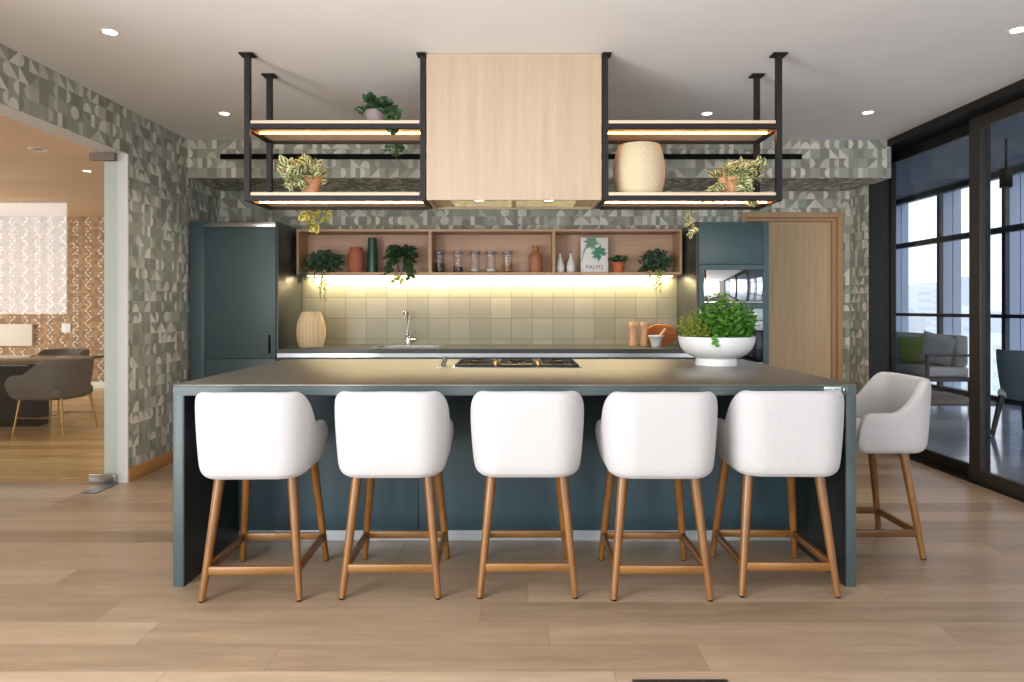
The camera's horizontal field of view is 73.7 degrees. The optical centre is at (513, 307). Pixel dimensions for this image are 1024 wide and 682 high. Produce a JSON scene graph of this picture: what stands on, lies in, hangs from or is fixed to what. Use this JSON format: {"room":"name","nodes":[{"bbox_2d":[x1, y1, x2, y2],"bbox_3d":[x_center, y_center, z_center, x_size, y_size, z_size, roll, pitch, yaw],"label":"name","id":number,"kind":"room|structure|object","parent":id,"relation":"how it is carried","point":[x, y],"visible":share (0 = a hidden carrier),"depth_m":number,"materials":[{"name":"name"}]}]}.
{"room":"kitchen","nodes":[
{"label":"kitchen","id":0,"kind":"room"},
{"bbox_2d":[0,217,103,381],"bbox_3d":[-6.080,-0.090,10.880,6.240,2.700,0.240,0,0,0],"label":"wall","id":1,"kind":"structure","parent":0,"point":[52,268],"depth_m":10.76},
{"bbox_2d":[0,324,34,345],"bbox_3d":[-8.222,0.423,10.730,1.357,0.345,0.060,0,0,0],"label":"wall panel","id":2,"kind":"object","parent":1,"relation":"attached to","point":[10,334],"visible":1,"depth_m":10.70,"materials":[{"name":"beige"}]},
{"bbox_2d":[62,324,70,331],"bbox_3d":[-7.043,0.315,10.756,0.140,0.140,0.008,0,0,0],"label":"wall switch","id":3,"kind":"object","parent":1,"relation":"attached to","point":[65,327],"visible":1,"depth_m":10.75,"materials":[{"name":"white paint"}]},
{"bbox_2d":[91,382,103,387],"bbox_3d":[-5.980,1.210,10.751,6.040,0.100,0.018,0,0,0],"label":"baseboard","id":4,"kind":"structure","parent":1,"relation":"attached to","point":[95,384],"depth_m":10.74,"materials":[{"name":"white paint"}]},
{"bbox_2d":[0,43,219,481],"bbox_3d":[-2.875,-0.090,1.950,0.170,2.700,9.100,0,0,0],"label":"wall","id":5,"kind":"structure","parent":0,"point":[163,201],"depth_m":5.08,"materials":[{"name":"paper"}]},
{"bbox_2d":[89,153,116,481],"bbox_3d":[-3.520,0.068,4.900,1.350,2.360,0.036,0,0,0],"label":"door","id":6,"kind":"structure","parent":5,"relation":"in","point":[94,477],"depth_m":4.88,"materials":[{"name":"metal"}]},
{"bbox_2d":[119,154,128,482],"bbox_3d":[-2.814,0.073,4.934,0.061,2.373,0.012,0,0,0],"label":"trim","id":7,"kind":"structure","parent":5,"relation":"attached to","point":[123,158],"depth_m":4.93,"materials":[{"name":"white paint"}]},
{"bbox_2d":[129,450,172,481],"bbox_3d":[-2.782,1.211,5.375,0.016,0.098,0.870,0,0,0],"label":"baseboard","id":8,"kind":"structure","parent":5,"relation":"attached to","point":[135,472],"depth_m":5.22,"materials":[{"name":"brown wood"}]},
{"bbox_2d":[0,388,1023,681],"bbox_3d":[-1.225,1.330,5.200,15.950,0.140,16.000,0,0,0],"label":"floor","id":9,"kind":"structure","parent":0,"point":[88,593],"depth_m":2.92,"materials":[{"name":"brown wood"}]},
{"bbox_2d":[4,356,97,434],"bbox_3d":[-4.705,0.889,7.021,0.628,0.745,0.598,0,0,6],"label":"dining chair","id":10,"kind":"object","parent":9,"relation":"on","point":[61,380],"visible":1,"depth_m":6.78,"materials":[{"name":"grey fabric"}]},
{"bbox_2d":[49,384,92,398],"bbox_3d":[-4.730,0.855,7.023,0.540,0.110,0.490,0,0,6],"label":"seat cushion","id":11,"kind":"object","parent":10,"relation":"on","point":[55,391],"depth_m":6.85,"materials":[{"name":"fabric"}]},
{"bbox_2d":[0,355,103,426],"bbox_3d":[-6.085,0.902,7.265,2.730,0.715,1.270,0,0,0],"label":"dining table","id":12,"kind":"object","parent":9,"relation":"on","point":[10,365],"visible":0.49,"depth_m":7.25,"materials":[{"name":"brown wood"}]},
{"bbox_2d":[37,349,91,413],"bbox_3d":[-5.601,0.889,8.395,0.598,0.745,0.628,0,0,8],"label":"dining chair","id":13,"kind":"object","parent":9,"relation":"on","point":[45,351],"visible":0.25,"depth_m":8.61,"materials":[{"name":"grey fabric"}]},
{"bbox_2d":[81,483,118,493],"bbox_3d":[-2.880,1.257,4.765,0.100,0.006,0.270,0,0,0],"label":"plate","id":14,"kind":"object","parent":9,"relation":"on","point":[104,486],"visible":1,"depth_m":4.75,"materials":[{"name":"metal"}]},
{"bbox_2d":[190,221,302,380],"bbox_3d":[-2.381,0.260,6.156,0.752,2.000,0.680,0,0,0],"label":"tall cabinet","id":15,"kind":"object","parent":9,"relation":"on","point":[246,297],"visible":0.67,"depth_m":5.82,"materials":[{"name":"wood"}]},
{"bbox_2d":[195,392,328,602],"bbox_3d":[-1.134,0.808,3.139,0.503,0.905,0.560,0,0,-1],"label":"bar stool","id":16,"kind":"object","parent":9,"relation":"on","point":[244,436],"visible":1,"depth_m":2.89,"materials":[{"name":"fabric"}]},
{"bbox_2d":[278,358,360,360],"bbox_3d":[-1.651,0.843,6.140,0.703,0.835,0.680,0,0,0],"label":"base cabinet","id":17,"kind":"object","parent":9,"relation":"on","point":[279,359],"visible":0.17,"depth_m":5.80,"materials":[{"name":"wood"}]},
{"bbox_2d":[335,391,453,599],"bbox_3d":[-0.537,0.808,3.165,0.503,0.905,0.560,0,0,-1],"label":"bar stool","id":18,"kind":"object","parent":9,"relation":"on","point":[380,434],"visible":1,"depth_m":2.91,"materials":[{"name":"fabric"}]},
{"bbox_2d":[361,358,439,358],"bbox_3d":[-0.960,0.843,6.140,0.680,0.835,0.680,0,0,0],"label":"base cabinet","id":19,"kind":"object","parent":9,"relation":"on","point":[361,358],"visible":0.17,"depth_m":5.80,"materials":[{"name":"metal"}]},
{"bbox_2d":[173,359,855,586],"bbox_3d":[0.005,0.803,3.850,3.087,0.914,1.539,0,0,0],"label":"kitchen island","id":20,"kind":"object","parent":9,"relation":"on","point":[520,503],"visible":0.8,"depth_m":3.70,"materials":[{"name":"wood"}]},
{"bbox_2d":[173,359,855,385],"bbox_3d":[0.005,0.350,3.853,3.087,0.008,1.535,0,0,0],"label":"island countertop","id":21,"kind":"structure","parent":20,"relation":"on","point":[287,372],"depth_m":3.50,"materials":[{"name":"grey stone"}]},
{"bbox_2d":[437,357,451,367],"bbox_3d":[-0.405,0.320,4.020,0.080,0.068,0.100,0,0,0],"label":"socket","id":22,"kind":"object","parent":21,"relation":"on","point":[444,361],"visible":1,"depth_m":4.00,"materials":[{"name":"metal"}]},
{"bbox_2d":[452,358,581,367],"bbox_3d":[0.020,0.332,4.230,0.750,0.028,0.600,0,0,0],"label":"gas hob","id":23,"kind":"object","parent":21,"relation":"in","point":[463,362],"visible":1,"depth_m":4.11,"materials":[{"name":"metal"}]},
{"bbox_2d":[675,293,756,366],"bbox_3d":[1.218,0.127,4.116,0.463,0.439,0.452,0,0,-42],"label":"potted herbs","id":24,"kind":"object","parent":21,"relation":"on","point":[723,335],"visible":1,"depth_m":4.00,"materials":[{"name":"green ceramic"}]},
{"bbox_2d":[678,335,755,366],"bbox_3d":[1.222,0.258,4.120,0.452,0.176,0.452,0,0,0],"label":"bowl","id":25,"kind":"object","parent":21,"relation":"on","point":[708,350],"depth_m":3.97,"materials":[{"name":"white ceramic"}]},
{"bbox_2d":[471,391,583,598],"bbox_3d":[0.060,0.808,3.174,0.503,0.905,0.560,0,0,0],"label":"bar stool","id":26,"kind":"object","parent":9,"relation":"on","point":[514,433],"visible":1,"depth_m":2.91,"materials":[{"name":"fabric"}]},
{"bbox_2d":[534,358,599,358],"bbox_3d":[0.400,0.843,6.140,0.680,0.835,0.680,0,0,0],"label":"base cabinet","id":27,"kind":"object","parent":9,"relation":"on","point":[534,358],"visible":0.16,"depth_m":5.80,"materials":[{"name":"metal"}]},
{"bbox_2d":[601,358,695,358],"bbox_3d":[1.148,0.843,6.140,0.816,0.835,0.680,0,0,0],"label":"base cabinet","id":28,"kind":"object","parent":9,"relation":"on","point":[601,358],"visible":0.09,"depth_m":5.80,"materials":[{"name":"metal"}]},
{"bbox_2d":[277,344,684,352],"bbox_3d":[-0.224,0.365,6.138,3.559,0.038,0.716,0,0,0],"label":"countertop","id":29,"kind":"structure","parent":28,"relation":"on","point":[327,348],"depth_m":5.78,"materials":[{"name":"grey stone"}]},
{"bbox_2d":[296,312,325,347],"bbox_3d":[-1.779,0.189,6.000,0.254,0.314,0.254,0,0,0],"label":"woven vase","id":30,"kind":"object","parent":29,"relation":"on","point":[310,327],"visible":1,"depth_m":5.90,"materials":[{"name":"wicker"}]},
{"bbox_2d":[371,345,442,358],"bbox_3d":[-0.945,0.426,6.125,0.586,0.169,0.416,0,0,0],"label":"sink","id":31,"kind":"object","parent":29,"relation":"in","point":[378,346],"visible":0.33,"depth_m":6.07,"materials":[{"name":"metal"}]},
{"bbox_2d":[403,310,415,344],"bbox_3d":[-0.961,0.184,6.307,0.105,0.324,0.192,0,0,0],"label":"tap","id":32,"kind":"object","parent":29,"relation":"on","point":[408,339],"visible":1,"depth_m":6.36,"materials":[{"name":"silver metal"}]},
{"bbox_2d":[277,353,691,356],"bbox_3d":[-0.224,0.401,5.806,3.559,0.034,0.048,0,0,0],"label":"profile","id":33,"kind":"object","parent":29,"relation":"attached to","point":[278,354],"visible":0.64,"depth_m":5.78,"materials":[{"name":"metal"}]},
{"bbox_2d":[629,322,637,345],"bbox_3d":[1.093,0.237,6.220,0.074,0.216,0.074,0,0,0],"label":"pepper mill","id":34,"kind":"object","parent":29,"relation":"on","point":[633,326],"visible":1,"depth_m":6.19,"materials":[{"name":"brown wood"}]},
{"bbox_2d":[640,322,647,345],"bbox_3d":[1.190,0.237,6.220,0.074,0.216,0.074,0,0,0],"label":"pepper mill","id":35,"kind":"object","parent":29,"relation":"on","point":[643,325],"visible":0.99,"depth_m":6.19,"materials":[{"name":"brown wood"}]},
{"bbox_2d":[648,335,663,346],"bbox_3d":[1.277,0.294,6.120,0.144,0.102,0.144,0,0,0],"label":"mortar","id":36,"kind":"object","parent":29,"relation":"on","point":[656,340],"visible":1,"depth_m":6.08,"materials":[{"name":"white ceramic"}]},
{"bbox_2d":[647,324,675,344],"bbox_3d":[1.382,0.248,6.396,0.276,0.194,0.048,0,0,0],"label":"round board","id":37,"kind":"object","parent":29,"relation":"on","point":[669,337],"visible":0.72,"depth_m":6.38,"materials":[{"name":"brown wood"}]},
{"bbox_2d":[595,391,717,601],"bbox_3d":[0.642,0.808,3.149,0.503,0.905,0.560,0,0,1],"label":"bar stool","id":38,"kind":"object","parent":9,"relation":"on","point":[640,435],"visible":1,"depth_m":2.90,"materials":[{"name":"fabric"}]},
{"bbox_2d":[632,679,727,681],"bbox_3d":[0.560,1.256,2.232,0.320,0.008,0.145,0,0,0],"label":"floor mat","id":39,"kind":"object","parent":9,"relation":"on","point":[633,680],"visible":1,"depth_m":2.30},
{"bbox_2d":[677,222,768,364],"bbox_3d":[1.867,0.263,6.158,0.618,1.995,0.676,0,0,0],"label":"tall cabinet","id":40,"kind":"object","parent":9,"relation":"on","point":[716,245],"visible":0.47,"depth_m":5.82,"materials":[{"name":"teal wood"}]},
{"bbox_2d":[699,308,762,363],"bbox_3d":[1.855,0.251,6.046,0.541,0.494,0.548,0,0,0],"label":"oven","id":41,"kind":"object","parent":40,"relation":"in","point":[756,354],"visible":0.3,"depth_m":5.82,"materials":[{"name":"metal"}]},
{"bbox_2d":[704,270,762,302],"bbox_3d":[1.873,-0.183,6.016,0.503,0.285,0.408,0,0,0],"label":"microwave","id":42,"kind":"object","parent":40,"relation":"in","point":[742,285],"visible":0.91,"depth_m":5.82,"materials":[{"name":"metal"}]},
{"bbox_2d":[709,390,843,598],"bbox_3d":[1.208,0.808,3.184,0.503,0.905,0.560,0,0,1],"label":"bar stool","id":43,"kind":"object","parent":9,"relation":"on","point":[790,435],"visible":0.98,"depth_m":2.94,"materials":[{"name":"fabric"}]},
{"bbox_2d":[856,372,930,559],"bbox_3d":[1.846,0.808,3.630,0.560,0.905,0.503,0,0,0],"label":"bar stool","id":44,"kind":"object","parent":9,"relation":"on","point":[893,409],"visible":0.73,"depth_m":3.42,"materials":[{"name":"fabric"}]},
{"bbox_2d":[856,418,860,451],"bbox_3d":[1.835,0.670,3.630,0.490,0.120,0.412,0,0,0],"label":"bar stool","id":45,"kind":"object","parent":44,"relation":"on","point":[858,448],"depth_m":3.43,"materials":[{"name":"fabric"}]},
{"bbox_2d":[896,165,1023,405],"bbox_3d":[6.735,-0.390,5.300,0.390,3.300,15.800,0,0,0],"label":"window","id":46,"kind":"structure","parent":9,"relation":"on","point":[949,235],"depth_m":10.54,"materials":[{"name":"clear glass"}]},
{"bbox_2d":[931,390,996,404],"bbox_3d":[5.625,1.254,10.700,1.450,0.012,3.600,0,0,0],"label":"rug","id":47,"kind":"object","parent":9,"relation":"on","point":[937,398],"visible":0.04,"depth_m":9.31,"materials":[{"name":"grey carpet"}]},
{"bbox_2d":[896,331,968,396],"bbox_3d":[6.075,0.818,10.700,0.650,0.860,2.400,0,0,0],"label":"sofa","id":48,"kind":"object","parent":47,"relation":"on","point":[957,372],"visible":0.2,"depth_m":9.57,"materials":[{"name":"grey fabric"}]},
{"bbox_2d":[896,332,920,358],"bbox_3d":[6.060,0.595,10.550,0.174,0.479,0.483,0,0,-32],"label":"throw cushion","id":49,"kind":"object","parent":48,"relation":"on","point":[898,334],"visible":0.22,"depth_m":10.57,"materials":[{"name":"grey fabric"}]},
{"bbox_2d":[897,337,924,362],"bbox_3d":[5.980,0.625,10.220,0.185,0.418,0.426,0,0,-35],"label":"throw cushion","id":50,"kind":"object","parent":48,"relation":"on","point":[910,347],"visible":0.82,"depth_m":10.19,"materials":[{"name":"green fabric"}]},
{"bbox_2d":[901,332,923,336],"bbox_3d":[6.290,0.608,10.730,0.200,0.440,0.760,0,0,0],"label":"cushion","id":51,"kind":"object","parent":48,"relation":"on","point":[921,334],"depth_m":10.61,"materials":[{"name":"grey fabric"}]},
{"bbox_2d":[896,361,968,376],"bbox_3d":[6.075,0.897,10.145,0.630,0.140,1.150,0,0,0],"label":"seat cushion","id":52,"kind":"object","parent":48,"relation":"on","point":[918,369],"depth_m":9.60,"materials":[{"name":"grey fabric"}]},
{"bbox_2d":[919,331,954,365],"bbox_3d":[6.100,0.595,9.800,0.184,0.539,0.544,0,0,-42],"label":"throw cushion","id":53,"kind":"object","parent":48,"relation":"on","point":[933,343],"visible":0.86,"depth_m":9.75,"materials":[{"name":"grey fabric"}]},
{"bbox_2d":[932,334,967,366],"bbox_3d":[6.290,0.608,9.950,0.200,0.440,0.760,0,0,0],"label":"cushion","id":54,"kind":"object","parent":48,"relation":"on","point":[961,342],"depth_m":9.57,"materials":[{"name":"grey fabric"}]},
{"bbox_2d":[991,349,1023,435],"bbox_3d":[5.140,0.839,6.720,0.700,0.855,0.598,0,0,-30],"label":"chair","id":55,"kind":"object","parent":9,"relation":"on","point":[1010,363],"visible":0.99,"depth_m":6.68,"materials":[{"name":"fabric"}]},
{"bbox_2d":[997,389,1006,397],"bbox_3d":[5.166,0.845,6.735,0.540,0.090,0.490,0,0,-30],"label":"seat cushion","id":56,"kind":"object","parent":55,"relation":"on","point":[1002,393],"depth_m":6.76,"materials":[{"name":"grey fabric"}]},
{"bbox_2d":[0,0,1023,216],"bbox_3d":[-2.850,-1.515,4.100,12.700,0.150,13.800,0,0,0],"label":"ceiling","id":57,"kind":"structure","parent":0,"point":[176,65],"depth_m":3.90,"materials":[{"name":"white paint"}]},
{"bbox_2d":[28,147,47,151],"bbox_3d":[-4.309,-1.437,6.190,0.156,0.006,0.156,0,0,0],"label":"ceiling vent","id":58,"kind":"object","parent":57,"relation":"in","point":[29,148],"visible":1,"depth_m":6.19,"materials":[{"name":"white paint"}]},
{"bbox_2d":[99,28,119,35],"bbox_3d":[-2.105,-1.438,3.563,0.096,0.004,0.096,0,0,0],"label":"recessed light","id":59,"kind":"object","parent":57,"relation":"in","point":[110,32],"visible":1,"depth_m":3.56,"materials":[{"name":"white paint"}]},
{"bbox_2d":[218,112,230,115],"bbox_3d":[-2.140,-1.438,5.057,0.096,0.004,0.096,0,0,0],"label":"recessed light","id":60,"kind":"object","parent":57,"relation":"in","point":[219,113],"visible":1,"depth_m":5.05,"materials":[{"name":"white paint"}]},
{"bbox_2d":[238,52,432,209],"bbox_3d":[-1.022,-1.022,4.046,1.049,0.832,0.418,0,0,0],"label":"shelf","id":61,"kind":"object","parent":57,"relation":"hanging from","point":[270,131],"visible":0.97,"depth_m":3.86,"materials":[{"name":"black metal"}]},
{"bbox_2d":[276,153,331,233],"bbox_3d":[-1.255,-0.693,4.098,0.301,0.464,0.422,0,0,0],"label":"variegated plant","id":62,"kind":"object","parent":61,"relation":"on","point":[304,172],"visible":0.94,"depth_m":4.00,"materials":[{"name":"green plant"}]},
{"bbox_2d":[353,91,404,159],"bbox_3d":[-0.787,-1.093,4.079,0.310,0.349,0.440,0,0,0],"label":"trailing plant","id":63,"kind":"object","parent":61,"relation":"on","point":[381,108],"visible":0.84,"depth_m":3.96,"materials":[{"name":"green plant"}]},
{"bbox_2d":[427,53,600,209],"bbox_3d":[0.003,-1.024,4.046,0.988,0.828,0.378,0,0,0],"label":"hood","id":64,"kind":"object","parent":57,"relation":"hanging from","point":[506,131],"visible":1,"depth_m":3.86,"materials":[{"name":"brown wood"}]},
{"bbox_2d":[595,52,787,209],"bbox_3d":[1.022,-1.022,4.046,1.039,0.832,0.418,0,0,0],"label":"shelf","id":65,"kind":"object","parent":57,"relation":"hanging from","point":[755,131],"visible":0.84,"depth_m":3.86,"materials":[{"name":"black metal"}]},
{"bbox_2d":[613,141,664,191],"bbox_3d":[0.741,-0.805,4.030,0.304,0.298,0.304,0,0,0],"label":"woven vase","id":66,"kind":"object","parent":65,"relation":"on","point":[639,166],"visible":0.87,"depth_m":3.91,"materials":[{"name":"beige wicker"}]},
{"bbox_2d":[682,155,769,238],"bbox_3d":[1.274,-0.665,4.086,0.452,0.468,0.452,0,0,0],"label":"variegated plant","id":67,"kind":"object","parent":65,"relation":"on","point":[736,176],"visible":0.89,"depth_m":3.99,"materials":[{"name":"green plant"}]},
{"bbox_2d":[700,112,713,115],"bbox_3d":[1.433,-1.438,5.057,0.096,0.004,0.096,0,0,0],"label":"recessed light","id":68,"kind":"object","parent":57,"relation":"in","point":[703,113],"visible":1,"depth_m":5.05,"materials":[{"name":"white paint"}]},
{"bbox_2d":[861,111,874,114],"bbox_3d":[2.611,-1.438,5.031,0.096,0.004,0.096,0,0,0],"label":"recessed light","id":69,"kind":"object","parent":57,"relation":"in","point":[865,112],"visible":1,"depth_m":5.02,"materials":[{"name":"white paint"}]},
{"bbox_2d":[1007,26,1023,33],"bbox_3d":[2.613,-1.438,3.538,0.096,0.004,0.096,0,0,0],"label":"recessed light","id":70,"kind":"object","parent":57,"relation":"in","point":[1017,30],"visible":1,"depth_m":3.54,"materials":[{"name":"white paint"}]},
{"bbox_2d":[220,191,849,382],"bbox_3d":[0.270,-0.090,6.594,6.460,2.700,0.212,0,0,0],"label":"wall","id":71,"kind":"structure","parent":0,"point":[356,310],"depth_m":6.49,"materials":[{"name":"tile"}]},
{"bbox_2d":[296,229,681,276],"bbox_3d":[-0.220,-0.506,6.347,3.500,0.422,0.294,0,0,0],"label":"wall shelf","id":72,"kind":"object","parent":71,"relation":"attached to","point":[632,243],"visible":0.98,"depth_m":6.48,"materials":[{"name":"brown wood"}]},
{"bbox_2d":[297,249,344,302],"bbox_3d":[-1.760,-0.297,6.274,0.415,0.508,0.324,0,0,-11],"label":"trailing plant","id":73,"kind":"object","parent":72,"relation":"on","point":[323,261],"visible":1,"depth_m":6.23,"materials":[{"name":"green plant"}]},
{"bbox_2d":[348,247,363,271],"bbox_3d":[-1.460,-0.443,6.330,0.144,0.236,0.144,0,0,0],"label":"jar","id":74,"kind":"object","parent":72,"relation":"on","point":[355,255],"visible":0.91,"depth_m":6.27,"materials":[{"name":"orange ceramic"}]},
{"bbox_2d":[367,237,377,271],"bbox_3d":[-1.307,-0.487,6.330,0.107,0.325,0.107,0,0,0],"label":"vase","id":75,"kind":"object","parent":72,"relation":"on","point":[372,257],"visible":0.95,"depth_m":6.29,"materials":[{"name":"ceramic"}]},
{"bbox_2d":[382,244,418,284],"bbox_3d":[-1.040,-0.405,6.291,0.348,0.396,0.342,0,0,0],"label":"trailing plant","id":76,"kind":"object","parent":72,"relation":"on","point":[401,256],"visible":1,"depth_m":6.21,"materials":[{"name":"green plant"}]},
{"bbox_2d":[434,251,444,271],"bbox_3d":[-0.686,-0.423,6.330,0.100,0.196,0.100,0,0,0],"label":"glass jar","id":77,"kind":"object","parent":72,"relation":"on","point":[439,267],"visible":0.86,"depth_m":6.29,"materials":[{"name":"glass"}]},
{"bbox_2d":[453,251,462,271],"bbox_3d":[-0.514,-0.423,6.330,0.100,0.196,0.100,0,0,0],"label":"glass jar","id":78,"kind":"object","parent":72,"relation":"on","point":[455,269],"visible":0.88,"depth_m":6.30,"materials":[{"name":"glass"}]},
{"bbox_2d":[470,251,479,271],"bbox_3d":[-0.357,-0.423,6.330,0.100,0.196,0.100,0,0,0],"label":"glass jar","id":79,"kind":"object","parent":72,"relation":"on","point":[471,252],"visible":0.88,"depth_m":6.30,"materials":[{"name":"glass"}]},
{"bbox_2d":[486,251,495,271],"bbox_3d":[-0.208,-0.423,6.330,0.100,0.196,0.100,0,0,0],"label":"glass jar","id":80,"kind":"object","parent":72,"relation":"on","point":[487,252],"visible":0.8,"depth_m":6.30,"materials":[{"name":"glass"}]},
{"bbox_2d":[502,251,512,271],"bbox_3d":[-0.056,-0.423,6.330,0.100,0.196,0.100,0,0,0],"label":"glass jar","id":81,"kind":"object","parent":72,"relation":"on","point":[506,267],"visible":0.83,"depth_m":6.30,"materials":[{"name":"glass"}]},
{"bbox_2d":[529,245,541,271],"bbox_3d":[0.204,-0.451,6.330,0.128,0.252,0.128,0,0,0],"label":"bottle","id":82,"kind":"object","parent":72,"relation":"on","point":[535,258],"visible":0.92,"depth_m":6.28,"materials":[{"name":"orange ceramic"}]},
{"bbox_2d":[556,251,563,271],"bbox_3d":[0.430,-0.427,6.310,0.082,0.205,0.082,0,0,0],"label":"cruet bottle","id":83,"kind":"object","parent":72,"relation":"on","point":[559,265],"visible":0.91,"depth_m":6.28,"materials":[{"name":"white ceramic"}]},
{"bbox_2d":[566,251,574,271],"bbox_3d":[0.529,-0.427,6.310,0.082,0.205,0.082,0,0,0],"label":"cruet bottle","id":84,"kind":"object","parent":72,"relation":"on","point":[570,267],"visible":0.88,"depth_m":6.28,"materials":[{"name":"white ceramic"}]},
{"bbox_2d":[580,238,607,271],"bbox_3d":[0.752,-0.490,6.357,0.256,0.330,0.029,0,0,0],"label":"book","id":85,"kind":"object","parent":72,"relation":"on","point":[593,251],"visible":0.96,"depth_m":6.35,"materials":[{"name":"white paper"}]},
{"bbox_2d":[608,255,627,271],"bbox_3d":[0.976,-0.410,6.328,0.185,0.170,0.172,0,0,-19],"label":"succulent pot","id":86,"kind":"object","parent":72,"relation":"on","point":[618,264],"visible":1,"depth_m":6.28,"materials":[{"name":"ceramic"}]},
{"bbox_2d":[637,248,674,292],"bbox_3d":[1.314,-0.346,6.287,0.339,0.430,0.304,0,0,6],"label":"trailing plant","id":87,"kind":"object","parent":72,"relation":"on","point":[652,261],"visible":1,"depth_m":6.23,"materials":[{"name":"green plant"}]},
{"bbox_2d":[740,212,842,381],"bbox_3d":[2.642,0.176,6.545,0.968,2.168,0.150,0,0,0],"label":"door","id":88,"kind":"structure","parent":71,"relation":"in","point":[806,248],"depth_m":6.55,"materials":[{"name":"brown wood"}]},
{"bbox_2d":[188,140,890,190],"bbox_3d":[0.223,-1.276,6.175,6.025,0.327,0.650,0,0,0],"label":"soffit","id":89,"kind":"structure","parent":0,"point":[824,165],"depth_m":5.85,"materials":[{"name":"tile"}]},
{"bbox_2d":[220,154,801,159],"bbox_3d":[-0.021,-1.293,5.835,4.958,0.043,0.030,0,0,0],"label":"track","id":90,"kind":"object","parent":89,"relation":"attached to","point":[222,156],"visible":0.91,"depth_m":5.82,"materials":[{"name":"black metal"}]},
{"bbox_2d":[887,79,1023,153],"bbox_3d":[3.350,-1.410,1.782,0.300,0.060,8.764,0,0,0],"label":"trim","id":91,"kind":"structure","parent":89,"relation":"attached to","point":[960,116],"depth_m":5.00,"materials":[{"name":"black metal"}]},
{"bbox_2d":[850,185,868,394],"bbox_3d":[3.290,-0.090,6.332,0.180,2.700,0.335,0,0,0],"label":"wall","id":92,"kind":"structure","parent":0,"point":[859,197],"depth_m":6.32,"materials":[{"name":"tile"}]},
{"bbox_2d":[869,179,889,379],"bbox_3d":[3.322,-0.060,6.152,0.235,2.640,0.024,0,0,0],"label":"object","id":93,"kind":"structure","parent":92,"relation":"attached to","point":[879,193],"depth_m":6.14,"materials":[{"name":"black metal"}]},
{"bbox_2d":[890,123,990,475],"bbox_3d":[3.405,-0.060,5.519,0.040,2.640,1.239,0,0,0],"label":"door","id":94,"kind":"structure","parent":92,"relation":"in","point":[961,132],"depth_m":5.24,"materials":[{"name":"black metal"}]},
{"bbox_2d":[897,454,1023,502],"bbox_3d":[3.400,1.254,1.730,0.200,0.012,8.660,0,0,0],"label":"trim","id":95,"kind":"structure","parent":92,"relation":"attached to","point":[912,457],"depth_m":5.11,"materials":[{"name":"black metal"}]},
{"bbox_2d":[969,98,1023,498],"bbox_3d":[3.360,-0.060,4.180,0.040,2.640,1.660,0,0,0],"label":"door","id":96,"kind":"structure","parent":95,"relation":"on","point":[977,125],"depth_m":4.92,"materials":[{"name":"black metal"}]},
{"bbox_2d":[896,113,1023,199],"bbox_3d":[5.200,-1.940,5.300,3.400,0.200,15.800,0,0,0],"label":"ceiling","id":97,"kind":"structure","parent":0,"point":[946,165],"depth_m":8.58,"materials":[{"name":"paint"}]},
{"bbox_2d":[999,138,1012,187],"bbox_3d":[5.350,-1.575,7.420,0.120,0.530,0.120,0,0,0],"label":"pendant lamp","id":98,"kind":"object","parent":97,"relation":"attached to","point":[1005,174],"visible":1,"depth_m":7.38,"materials":[{"name":"black metal"}]},
{"label":"outside","id":99,"kind":"structure","parent":0,"visible":0},
{"bbox_3d":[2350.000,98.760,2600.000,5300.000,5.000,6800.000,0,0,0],"label":"ground","id":100,"kind":"structure","parent":99,"visible":0},
{"bbox_2d":[909,308,925,332],"bbox_3d":[401.245,48.180,699.850,22.000,96.160,34.300,0,0,0],"label":"building","id":101,"kind":"structure","parent":100,"relation":"on","point":[917,324],"depth_m":683.05,"materials":[{"name":"white"}]},
{"bbox_2d":[909,284,932,383],"bbox_3d":[485.637,34.124,819.850,20.000,124.272,26.300,0,0,0],"label":"building","id":102,"kind":"structure","parent":100,"relation":"on","point":[920,297],"depth_m":807.00,"materials":[{"name":"white"}]},
{"bbox_2d":[909,282,936,333],"bbox_3d":[670.791,27.609,1099.850,70.000,137.302,22.300,0,0,0],"label":"building","id":103,"kind":"structure","parent":100,"relation":"on","point":[933,285],"depth_m":1089.12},
{"bbox_2d":[961,306,968,389],"bbox_3d":[412.577,47.038,619.850,26.000,98.444,20.300,0,0,0],"label":"building","id":104,"kind":"structure","parent":100,"relation":"on","point":[964,309],"depth_m":610.05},
{"bbox_2d":[961,277,968,305],"bbox_3d":[593.631,27.682,899.850,12.000,137.156,40.300,0,0,0],"label":"building","id":105,"kind":"structure","parent":100,"relation":"on","point":[964,280],"depth_m":890.00,"materials":[{"name":"white"}]},
{"bbox_2d":[967,333,1001,394],"bbox_3d":[341.903,57.023,479.850,30.000,78.474,24.300,0,0,0],"label":"building","id":106,"kind":"structure","parent":100,"relation":"on","point":[996,338],"depth_m":467.97,"materials":[{"name":"white"}]},
{"bbox_2d":[991,311,1001,332],"bbox_3d":[396.428,49.410,559.850,18.000,93.701,30.300,0,0,0],"label":"building","id":107,"kind":"structure","parent":100,"relation":"on","point":[996,323],"depth_m":548.98,"materials":[{"name":"white"}]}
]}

